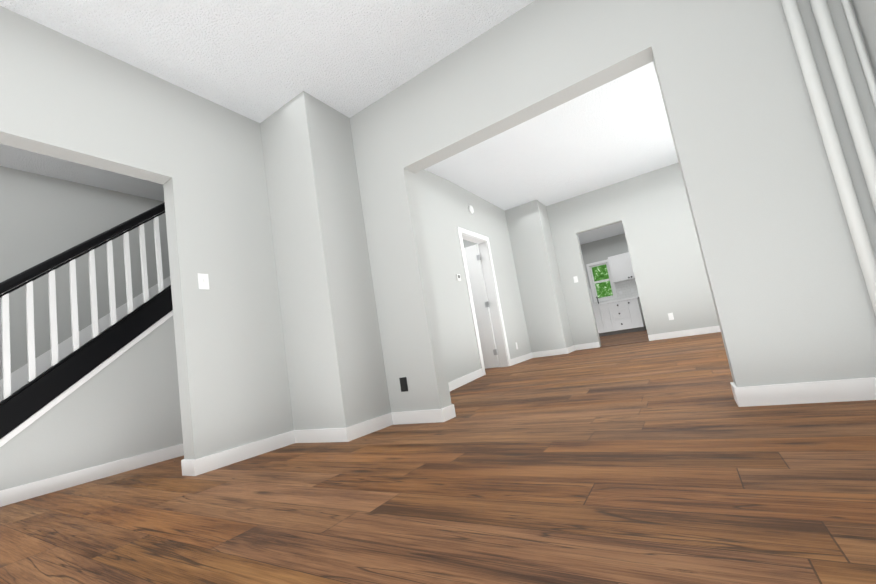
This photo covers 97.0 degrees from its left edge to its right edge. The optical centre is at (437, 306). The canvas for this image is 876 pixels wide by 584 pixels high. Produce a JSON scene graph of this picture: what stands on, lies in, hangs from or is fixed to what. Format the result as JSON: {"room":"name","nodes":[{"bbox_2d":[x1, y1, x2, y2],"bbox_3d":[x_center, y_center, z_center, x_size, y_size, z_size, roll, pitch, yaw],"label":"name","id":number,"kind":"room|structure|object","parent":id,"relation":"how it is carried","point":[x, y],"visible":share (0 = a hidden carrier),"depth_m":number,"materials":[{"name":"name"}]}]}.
{"room":"empty living room","nodes":[
{"label":"empty living room","id":0,"kind":"room"},
{"bbox_2d":[0,316,182,490],"bbox_3d":[-2.786,0.644,2.953,0.100,1.373,1.685,-13,-8,31],"label":"wall","id":1,"kind":"structure","parent":0,"point":[126,404],"depth_m":3.08,"materials":[{"name":"grey paint"}]},
{"bbox_2d":[0,0,677,244],"bbox_3d":[0.582,-2.022,5.097,6.800,0.432,16.000,-13,-8,31],"label":"ceiling","id":2,"kind":"structure","parent":0,"point":[259,61],"depth_m":2.99,"materials":[{"name":"white paint"}]},
{"bbox_2d":[0,329,875,583],"bbox_3d":[1.042,0.830,4.745,6.800,0.432,16.000,-13,-8,31],"label":"floor","id":3,"kind":"structure","parent":0,"point":[666,461],"depth_m":1.41,"materials":[{"name":"brown wood"}]},
{"bbox_2d":[0,202,172,438],"bbox_3d":[-2.901,0.003,3.747,0.973,2.859,3.540,-13,-8,31],"label":"stair railing","id":4,"kind":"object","parent":3,"relation":"on","point":[32,386],"depth_m":3.08,"materials":[{"name":"black wood"}]},
{"bbox_2d":[589,288,604,335],"bbox_3d":[4.535,0.160,11.293,0.450,1.479,0.607,-13,-8,31],"label":"base cabinet","id":5,"kind":"object","parent":3,"relation":"on","point":[597,307],"depth_m":10.95,"materials":[{"name":"white wood"}]},
{"bbox_2d":[597,297,612,335],"bbox_3d":[4.817,0.092,11.116,0.230,1.479,0.607,-13,-8,31],"label":"base cabinet","id":6,"kind":"object","parent":3,"relation":"on","point":[605,320],"depth_m":10.85,"materials":[{"name":"white wood"}]},
{"bbox_2d":[609,280,632,334],"bbox_3d":[5.120,0.020,10.926,0.500,1.479,0.607,-13,-8,31],"label":"base cabinet","id":7,"kind":"object","parent":3,"relation":"on","point":[622,313],"depth_m":10.69,"materials":[{"name":"white wood"}]},
{"bbox_2d":[601,340,648,346],"bbox_3d":[3.270,0.651,6.802,0.790,0.017,0.170,-13,-8,31],"label":"threshold","id":8,"kind":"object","parent":3,"relation":"on","point":[625,343],"depth_m":6.76,"materials":[{"name":"brown wood"}]},
{"bbox_2d":[625,276,644,331],"bbox_3d":[5.434,-0.055,10.730,0.256,1.479,0.607,-13,-8,31],"label":"base cabinet","id":9,"kind":"object","parent":3,"relation":"on","point":[630,292],"depth_m":10.51,"materials":[{"name":"white wood"}]},
{"bbox_2d":[633,276,645,329],"bbox_3d":[6.477,-0.304,10.076,2.254,1.479,0.607,-13,-8,31],"label":"cabinet","id":10,"kind":"object","parent":3,"relation":"on","point":[634,281],"depth_m":10.82,"materials":[{"name":"white wood"}]},
{"bbox_2d":[781,0,875,315],"bbox_3d":[1.869,-0.978,1.830,0.187,2.808,0.092,-13,-8,31],"label":"pipe","id":11,"kind":"object","parent":3,"relation":"on","point":[856,125],"depth_m":1.80,"materials":[{"name":"white paint"}]},
{"bbox_2d":[849,1,875,83],"bbox_3d":[2.002,-1.006,1.783,0.025,2.808,0.025,-11,-7,16],"label":"pipe","id":12,"kind":"object","parent":3,"relation":"on","point":[850,8],"depth_m":1.80,"materials":[{"name":"white paint"}]},
{"bbox_2d":[0,0,875,459],"bbox_3d":[0.779,-0.634,4.883,6.800,3.918,15.780,-13,-8,31],"label":"wall","id":13,"kind":"structure","parent":0,"point":[314,240],"depth_m":2.95,"materials":[{"name":"grey paint"}]},
{"bbox_2d":[198,273,208,289],"bbox_3d":[-1.683,-0.181,2.785,0.015,0.116,0.072,-13,-8,31],"label":"light switch","id":14,"kind":"object","parent":13,"relation":"attached to","point":[203,281],"visible":1,"depth_m":2.78,"materials":[{"name":"white plastic"}]},
{"bbox_2d":[399,377,407,391],"bbox_3d":[-0.285,0.647,3.216,0.072,0.116,0.008,-13,-8,31],"label":"electrical outlet plate","id":15,"kind":"object","parent":13,"relation":"attached to","point":[403,384],"visible":1,"depth_m":3.21,"materials":[{"name":"black plastic"}]},
{"bbox_2d":[0,310,875,506],"bbox_3d":[0.012,0.110,2.483,5.272,1.420,10.650,-13,-8,31],"label":"baseboard","id":16,"kind":"structure","parent":13,"relation":"attached to","point":[855,389],"depth_m":2.85,"materials":[{"name":"white wood"}]},
{"bbox_2d":[456,274,460,280],"bbox_3d":[0.276,-0.391,5.214,0.022,0.096,0.090,-13,-8,31],"label":"thermostat","id":17,"kind":"object","parent":13,"relation":"attached to","point":[458,277],"visible":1,"depth_m":5.19,"materials":[{"name":"white plastic"}]},
{"bbox_2d":[468,205,473,213],"bbox_3d":[0.518,-1.507,6.014,0.036,0.140,0.140,-13,-8,31],"label":"smoke detector","id":18,"kind":"object","parent":13,"relation":"attached to","point":[470,209],"visible":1,"depth_m":5.98,"materials":[{"name":"white plastic"}]},
{"bbox_2d":[464,244,499,368],"bbox_3d":[0.466,0.037,6.405,0.813,2.022,0.100,-13,-8,31],"label":"bathroom door","id":19,"kind":"structure","parent":13,"relation":"in","point":[482,312],"depth_m":6.27,"materials":[{"name":"white wood"}]},
{"bbox_2d":[457,227,511,375],"bbox_3d":[0.651,-0.084,5.852,0.172,2.133,1.040,-13,-8,31],"label":"door frame","id":20,"kind":"structure","parent":13,"relation":"attached to","point":[500,337],"depth_m":6.15,"materials":[{"name":"white wood"}]},
{"bbox_2d":[586,259,617,302],"bbox_3d":[4.861,-0.755,11.499,0.660,1.190,0.100,-13,-8,31],"label":"window frame","id":21,"kind":"structure","parent":13,"relation":"attached to","point":[598,263],"depth_m":11.51,"materials":[{"name":"white wood"}]},
{"bbox_2d":[608,252,633,279],"bbox_3d":[5.383,-1.132,10.953,0.925,0.773,0.320,-13,-8,31],"label":"upper cabinet","id":22,"kind":"object","parent":13,"relation":"attached to","point":[620,265],"depth_m":10.91,"materials":[{"name":"white wood"}]},
{"bbox_2d":[668,313,673,319],"bbox_3d":[3.826,0.163,6.367,0.072,0.117,0.008,-13,-8,31],"label":"outlet","id":23,"kind":"object","parent":13,"relation":"attached to","point":[670,316],"visible":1,"depth_m":6.36,"materials":[{"name":"white plastic"}]},
{"label":"outside","id":24,"kind":"structure","parent":0,"visible":0},
{"bbox_2d":[592,264,612,297],"bbox_3d":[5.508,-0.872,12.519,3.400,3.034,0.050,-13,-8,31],"label":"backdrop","id":25,"kind":"structure","parent":24,"point":[603,289],"depth_m":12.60,"materials":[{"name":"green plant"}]}
]}

